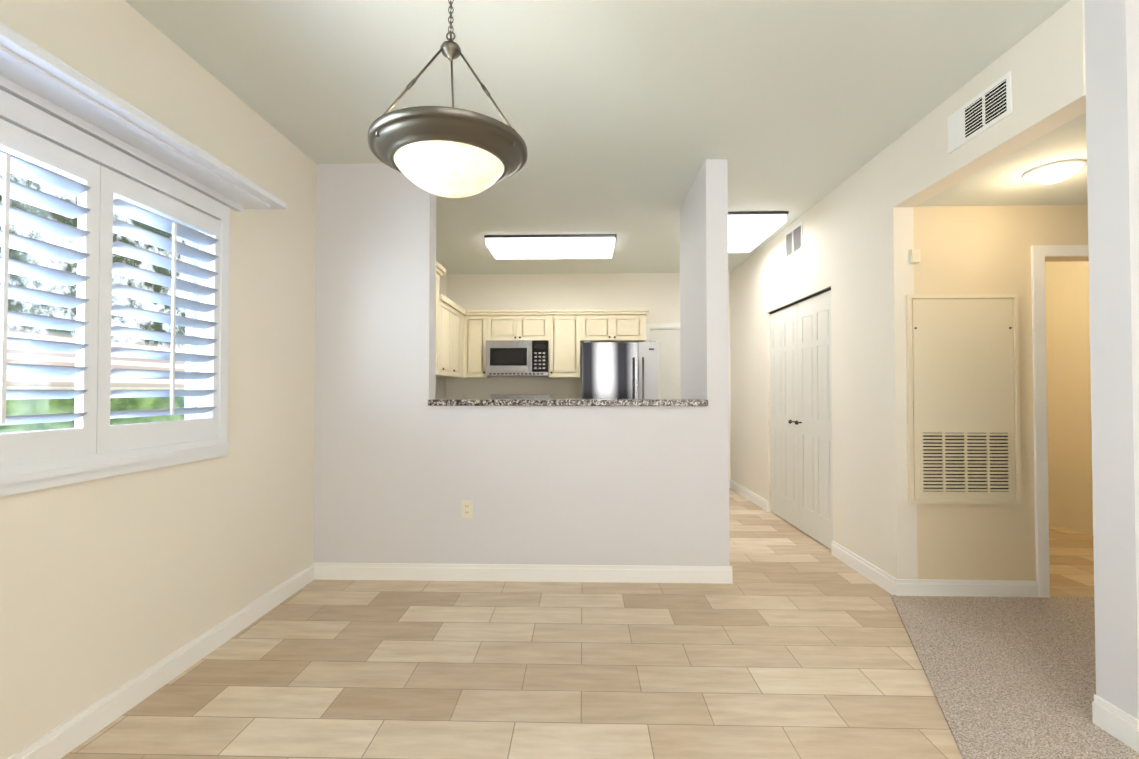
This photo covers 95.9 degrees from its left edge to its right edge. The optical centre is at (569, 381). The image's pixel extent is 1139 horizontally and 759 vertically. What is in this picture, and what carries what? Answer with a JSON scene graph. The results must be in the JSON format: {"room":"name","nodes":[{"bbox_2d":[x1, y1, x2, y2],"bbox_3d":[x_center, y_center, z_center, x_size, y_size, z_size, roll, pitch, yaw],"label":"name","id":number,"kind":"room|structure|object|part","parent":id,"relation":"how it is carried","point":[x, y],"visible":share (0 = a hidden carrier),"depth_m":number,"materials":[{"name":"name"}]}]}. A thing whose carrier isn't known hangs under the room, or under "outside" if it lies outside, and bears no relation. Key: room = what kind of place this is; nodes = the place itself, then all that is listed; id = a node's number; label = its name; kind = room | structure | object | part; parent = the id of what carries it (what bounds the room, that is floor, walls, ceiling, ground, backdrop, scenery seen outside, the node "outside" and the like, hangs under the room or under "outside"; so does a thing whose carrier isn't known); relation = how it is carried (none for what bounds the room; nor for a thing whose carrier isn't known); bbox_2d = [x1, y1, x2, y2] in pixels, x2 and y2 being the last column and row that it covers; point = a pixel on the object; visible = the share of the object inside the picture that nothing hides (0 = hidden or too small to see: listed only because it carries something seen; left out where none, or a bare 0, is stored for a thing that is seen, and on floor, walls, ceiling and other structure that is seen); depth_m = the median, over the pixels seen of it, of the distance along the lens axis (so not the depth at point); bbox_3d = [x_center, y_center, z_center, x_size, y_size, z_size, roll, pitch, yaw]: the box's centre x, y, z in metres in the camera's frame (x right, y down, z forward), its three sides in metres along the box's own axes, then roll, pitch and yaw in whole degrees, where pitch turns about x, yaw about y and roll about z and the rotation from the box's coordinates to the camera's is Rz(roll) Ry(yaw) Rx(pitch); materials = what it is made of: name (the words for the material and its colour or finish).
{"room":"dining room","nodes":[
{"label":"dining room","id":0,"kind":"room"},
{"bbox_2d":[0,0,446,758],"bbox_3d":[-1.775,-0.093,2.369,0.150,2.730,8.810,0,-1,1],"label":"wall","id":1,"kind":"structure","parent":0,"point":[110,584],"depth_m":2.23,"materials":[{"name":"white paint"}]},
{"bbox_2d":[0,89,229,496],"bbox_3d":[-1.783,-0.269,1.211,0.174,1.214,2.640,0,-1,1],"label":"window","id":2,"kind":"structure","parent":1,"relation":"in","point":[22,477],"depth_m":1.98,"materials":[{"name":"white wood"}]},
{"bbox_2d":[0,149,197,432],"bbox_3d":[-1.842,-0.273,1.223,0.030,1.030,2.510,0,-1,1],"label":"glazing","id":3,"kind":"object","parent":2,"relation":"attached to","point":[190,384],"visible":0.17,"depth_m":2.17,"materials":[{"name":"clear glass"}]},
{"bbox_2d":[0,118,219,465],"bbox_3d":[-1.726,-0.273,1.220,0.072,1.042,2.526,0,-1,1],"label":"window shutters","id":4,"kind":"object","parent":2,"relation":"attached to","point":[95,187],"visible":1,"depth_m":1.84,"materials":[{"name":"white wood"}]},
{"bbox_2d":[0,21,286,211],"bbox_3d":[-1.620,-0.922,1.123,0.224,0.066,3.100,0,-1,1],"label":"window valance","id":5,"kind":"object","parent":1,"relation":"attached to","point":[37,76],"visible":1,"depth_m":1.79,"materials":[{"name":"white wood"}]},
{"bbox_2d":[7,563,314,758],"bbox_3d":[-1.735,1.192,0.725,0.014,0.105,5.270,0,-1,1],"label":"baseboard","id":6,"kind":"structure","parent":1,"relation":"attached to","point":[69,735],"depth_m":2.08,"materials":[{"name":"white wood"}]},
{"bbox_2d":[436,269,442,376],"bbox_3d":[-1.478,-0.593,5.015,0.303,1.044,0.546,0,-1,1],"label":"upper cabinet","id":7,"kind":"object","parent":1,"relation":"attached to","point":[438,274],"depth_m":5.16,"materials":[{"name":"beige wood"}]},
{"bbox_2d":[440,294,451,376],"bbox_3d":[-1.465,-0.475,5.480,0.303,0.823,0.493,0,-1,1],"label":"upper cabinet","id":8,"kind":"object","parent":1,"relation":"attached to","point":[445,303],"depth_m":5.45,"materials":[{"name":"beige wood"}]},
{"bbox_2d":[452,301,459,376],"bbox_3d":[-1.455,-0.468,5.865,0.303,0.823,0.490,0,-1,1],"label":"upper cabinet","id":9,"kind":"object","parent":1,"relation":"attached to","point":[455,308],"depth_m":5.88,"materials":[{"name":"beige wood"}]},
{"bbox_2d":[440,307,471,377],"bbox_3d":[-1.424,-0.460,6.340,0.340,0.823,0.561,0,-1,1],"label":"upper cabinet","id":10,"kind":"object","parent":1,"relation":"attached to","point":[463,336],"depth_m":6.29,"materials":[{"name":"beige wood"}]},
{"bbox_2d":[314,163,707,565],"bbox_3d":[-0.392,-0.076,3.423,2.561,2.730,0.150,0,-1,1],"label":"wall","id":11,"kind":"structure","parent":0,"point":[402,469],"depth_m":3.35,"materials":[{"name":"white paint"}]},
{"bbox_2d":[462,500,472,517],"bbox_3d":[-0.665,0.828,3.335,0.070,0.114,0.008,0,-1,1],"label":"outlet","id":12,"kind":"object","parent":11,"relation":"attached to","point":[467,507],"visible":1,"depth_m":3.33,"materials":[{"name":"beige plastic"}]},
{"bbox_2d":[315,563,732,583],"bbox_3d":[-0.302,1.235,3.316,2.684,0.105,0.014,0,-1,1],"label":"baseboard","id":13,"kind":"structure","parent":11,"relation":"attached to","point":[323,571],"depth_m":3.31,"materials":[{"name":"white wood"}]},
{"bbox_2d":[428,399,707,405],"bbox_3d":[-0.011,0.140,3.502,1.803,0.039,0.405,0,-1,1],"label":"countertop","id":14,"kind":"structure","parent":11,"relation":"on","point":[567,402],"depth_m":3.30,"materials":[{"name":"stone"}]},
{"bbox_2d":[61,488,1093,758],"bbox_3d":[1.341,1.300,2.264,6.385,0.060,8.810,0,-1,1],"label":"floor","id":15,"kind":"structure","parent":0,"point":[791,642],"depth_m":2.23,"materials":[{"name":"beige tile"}]},
{"bbox_2d":[491,394,550,398],"bbox_3d":[-0.626,0.748,6.221,0.765,1.177,0.712,0,-1,1],"label":"range","id":16,"kind":"object","parent":15,"relation":"on","point":[520,396],"visible":0.02,"depth_m":6.52,"materials":[{"name":"grey metal"}]},
{"bbox_2d":[582,341,658,398],"bbox_3d":[0.582,0.438,6.145,0.868,1.793,0.801,0,-1,1],"label":"refrigerator","id":17,"kind":"object","parent":15,"relation":"on","point":[620,370],"visible":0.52,"depth_m":5.81,"materials":[{"name":"grey metal"}]},
{"bbox_2d":[446,273,730,487],"bbox_3d":[1.454,-0.022,6.615,6.385,2.730,0.150,0,-1,1],"label":"wall","id":18,"kind":"structure","parent":0,"point":[657,295],"depth_m":6.59,"materials":[{"name":"white paint"}]},
{"bbox_2d":[462,394,467,398],"bbox_3d":[-1.344,0.222,6.604,0.070,0.114,0.008,0,-1,1],"label":"outlet","id":19,"kind":"object","parent":18,"relation":"attached to","point":[464,396],"visible":0.48,"depth_m":6.60,"materials":[{"name":"beige plastic"}]},
{"bbox_2d":[464,313,490,377],"bbox_3d":[-1.156,-0.446,6.462,0.296,0.798,0.303,0,-1,1],"label":"upper cabinet","id":20,"kind":"object","parent":18,"relation":"attached to","point":[477,322],"depth_m":6.31,"materials":[{"name":"beige wood"}]},
{"bbox_2d":[488,310,551,340],"bbox_3d":[-0.627,-0.672,6.452,0.762,0.345,0.303,0,-1,1],"label":"upper cabinet","id":21,"kind":"object","parent":18,"relation":"attached to","point":[501,326],"depth_m":6.30,"materials":[{"name":"beige wood"}]},
{"bbox_2d":[486,340,548,375],"bbox_3d":[-0.629,-0.282,6.380,0.754,0.423,0.431,0,-1,1],"label":"microwave","id":22,"kind":"object","parent":21,"relation":"attached to","point":[519,358],"visible":0.98,"depth_m":6.20,"materials":[{"name":"grey metal"}]},
{"bbox_2d":[549,310,579,377],"bbox_3d":[-0.056,-0.446,6.433,0.382,0.798,0.303,0,-1,1],"label":"upper cabinet","id":23,"kind":"object","parent":18,"relation":"attached to","point":[564,347],"depth_m":6.28,"materials":[{"name":"beige wood"}]},
{"bbox_2d":[580,309,647,342],"bbox_3d":[0.535,-0.673,6.421,0.800,0.345,0.303,0,-1,1],"label":"upper cabinet","id":24,"kind":"object","parent":18,"relation":"attached to","point":[611,325],"depth_m":6.27,"materials":[{"name":"beige wood"}]},
{"bbox_2d":[645,323,679,341],"bbox_3d":[1.476,0.299,6.576,1.031,2.085,0.116,0,-1,1],"label":"door frame","id":25,"kind":"structure","parent":18,"relation":"attached to","point":[649,326],"depth_m":6.54,"materials":[{"name":"white wood"}]},
{"bbox_2d":[650,329,680,398],"bbox_3d":[1.476,0.332,6.556,0.885,2.004,0.125,0,-1,1],"label":"entry door","id":26,"kind":"structure","parent":18,"relation":"in","point":[668,340],"depth_m":6.59,"materials":[{"name":"white wood"}]},
{"bbox_2d":[124,0,1069,273],"bbox_3d":[1.341,-1.520,2.311,6.385,0.120,8.810,0,-1,1],"label":"ceiling","id":27,"kind":"structure","parent":0,"point":[626,118],"depth_m":2.52,"materials":[{"name":"white paint"}]},
{"bbox_2d":[368,0,527,197],"bbox_3d":[-0.415,-1.061,1.794,0.536,0.813,0.536,0,-1,1],"label":"pendant light","id":28,"kind":"object","parent":27,"relation":"hanging from","point":[449,152],"visible":1,"depth_m":1.66,"materials":[{"name":"silver metal"}]},
{"bbox_3d":[-0.415,-0.708,1.788,0.372,0.108,0.372,0,-1,1],"label":"lamp shade","id":29,"kind":"part","parent":28,"relation":"part of","materials":[{"name":"beige glass"}]},
{"bbox_2d":[484,234,616,258],"bbox_3d":[-0.180,-1.365,5.245,1.280,0.088,0.600,0,-1,1],"label":"kitchen ceiling light","id":30,"kind":"object","parent":27,"relation":"attached to","point":[550,246],"visible":1,"depth_m":5.04,"materials":[{"name":"white plastic"}]},
{"bbox_2d":[728,211,788,252],"bbox_3d":[1.549,-1.373,4.799,0.600,0.088,1.000,0,-1,1],"label":"light","id":31,"kind":"object","parent":27,"relation":"attached to","point":[748,232],"visible":0.5,"depth_m":4.45,"materials":[{"name":"white plastic"}]},
{"bbox_2d":[680,159,729,565],"bbox_3d":[0.968,-0.070,3.762,0.139,2.730,0.900,0,-1,1],"label":"wall","id":32,"kind":"structure","parent":0,"point":[704,355],"depth_m":3.33,"materials":[{"name":"white paint"}]},
{"bbox_2d":[730,0,1085,578],"bbox_3d":[2.044,-0.062,4.214,0.120,2.730,4.620,0,-1,1],"label":"wall","id":33,"kind":"structure","parent":0,"point":[858,239],"depth_m":3.29,"materials":[{"name":"white paint"}]},
{"bbox_2d":[730,479,768,511],"bbox_3d":[2.021,1.277,5.847,0.014,0.105,1.312,0,-1,1],"label":"baseboard","id":34,"kind":"structure","parent":33,"relation":"attached to","point":[762,503],"depth_m":5.71,"materials":[{"name":"white wood"}]},
{"bbox_2d":[785,221,802,259],"bbox_3d":[1.983,-1.242,4.556,0.018,0.240,0.360,0,-1,1],"label":"air vent","id":35,"kind":"object","parent":33,"relation":"in","point":[794,241],"visible":0.98,"depth_m":4.53,"materials":[{"name":"white metal"}]},
{"bbox_2d":[769,287,830,313],"bbox_3d":[2.033,-0.703,4.551,0.040,0.018,1.340,0,-1,1],"label":"trim","id":36,"kind":"structure","parent":33,"relation":"attached to","point":[806,298],"depth_m":4.43,"materials":[{"name":"black metal"}]},
{"bbox_2d":[770,290,832,548],"bbox_3d":[2.008,0.303,4.535,0.090,1.990,1.332,0,-1,1],"label":"closet doors","id":37,"kind":"structure","parent":33,"relation":"in","point":[801,419],"depth_m":4.43,"materials":[{"name":"white wood"}]},
{"bbox_2d":[831,541,890,593],"bbox_3d":[1.959,1.238,3.471,0.014,0.105,0.754,0,-1,1],"label":"baseboard","id":38,"kind":"structure","parent":33,"relation":"attached to","point":[865,568],"depth_m":3.42,"materials":[{"name":"white wood"}]},
{"bbox_2d":[948,71,1011,153],"bbox_3d":[1.927,-1.260,2.435,0.018,0.186,0.383,0,-1,1],"label":"air vent","id":39,"kind":"object","parent":33,"relation":"in","point":[985,109],"visible":1,"depth_m":2.40,"materials":[{"name":"white metal"}]},
{"bbox_2d":[914,205,1088,580],"bbox_3d":[3.241,-0.081,3.113,2.330,2.730,0.120,0,-1,1],"label":"wall","id":40,"kind":"structure","parent":0,"point":[975,249],"depth_m":3.07,"materials":[{"name":"beige paint"}]},
{"bbox_2d":[910,249,920,262],"bbox_3d":[2.075,-0.752,3.082,0.050,0.080,0.023,0,-1,1],"label":"door chime","id":41,"kind":"object","parent":40,"relation":"attached to","point":[915,255],"visible":0.98,"depth_m":3.07,"materials":[{"name":"beige plastic"}]},
{"bbox_2d":[905,294,1020,503],"bbox_3d":[2.342,0.103,3.057,0.643,1.243,0.031,0,-1,1],"label":"vent panel","id":42,"kind":"object","parent":40,"relation":"attached to","point":[963,398],"visible":1,"depth_m":3.05,"materials":[{"name":"beige metal"}]},
{"bbox_2d":[891,576,1036,596],"bbox_3d":[2.348,1.231,3.047,0.814,0.105,0.014,0,-1,1],"label":"baseboard","id":43,"kind":"structure","parent":40,"relation":"attached to","point":[899,587],"depth_m":3.04,"materials":[{"name":"white wood"}]},
{"bbox_2d":[1031,245,1088,596],"bbox_3d":[3.218,0.236,3.100,0.906,2.095,0.136,0,-1,1],"label":"door frame","id":44,"kind":"structure","parent":40,"relation":"attached to","point":[1039,253],"depth_m":3.05,"materials":[{"name":"white wood"}]},
{"bbox_2d":[917,112,1087,205],"bbox_3d":[3.224,-1.261,2.483,2.330,0.389,1.180,0,-1,1],"label":"ceiling","id":45,"kind":"structure","parent":0,"point":[1002,182],"depth_m":2.73,"materials":[{"name":"white paint"}]},
{"bbox_2d":[1022,159,1086,184],"bbox_3d":[2.432,-1.034,2.580,0.240,0.060,0.240,0,-1,1],"label":"hall ceiling light","id":46,"kind":"object","parent":45,"relation":"attached to","point":[1054,172],"visible":1,"depth_m":2.53,"materials":[{"name":"white glass"}]},
{"bbox_2d":[891,595,1138,758],"bbox_3d":[2.082,1.264,0.449,4.809,0.072,5.220,0,-1,1],"label":"floor carpet","id":47,"kind":"object","parent":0,"point":[1011,677],"depth_m":2.23,"materials":[{"name":"beige carpet"}]},
{"bbox_2d":[1045,261,1092,534],"bbox_3d":[4.455,-0.097,2.131,0.150,2.730,8.660,0,-1,1],"label":"wall","id":48,"kind":"structure","parent":0,"point":[1069,437],"depth_m":4.53,"materials":[{"name":"white paint"}]},
{"bbox_2d":[1084,0,1138,719],"bbox_3d":[3.151,-0.103,1.802,2.442,2.730,0.145,0,-1,1],"label":"wall","id":49,"kind":"structure","parent":0,"point":[1112,70],"depth_m":1.82,"materials":[{"name":"white paint"}]},
{"bbox_2d":[1092,695,1122,734],"bbox_3d":[3.145,1.206,1.860,2.456,0.115,0.014,0,-1,1],"label":"baseboard","id":50,"kind":"structure","parent":49,"relation":"attached to","point":[1105,715],"depth_m":1.83,"materials":[{"name":"white wood"}]},
{"bbox_2d":[1123,711,1138,752],"bbox_3d":[3.141,1.203,1.701,2.456,0.115,0.014,0,-1,1],"label":"baseboard","id":51,"kind":"structure","parent":49,"relation":"attached to","point":[1130,723],"depth_m":1.75,"materials":[{"name":"white wood"}]},
{"label":"outside","id":52,"kind":"structure","parent":0,"visible":0},
{"bbox_2d":[0,169,186,433],"bbox_3d":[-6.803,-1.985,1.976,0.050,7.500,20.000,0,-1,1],"label":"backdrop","id":53,"kind":"structure","parent":52,"point":[154,383],"depth_m":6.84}
]}

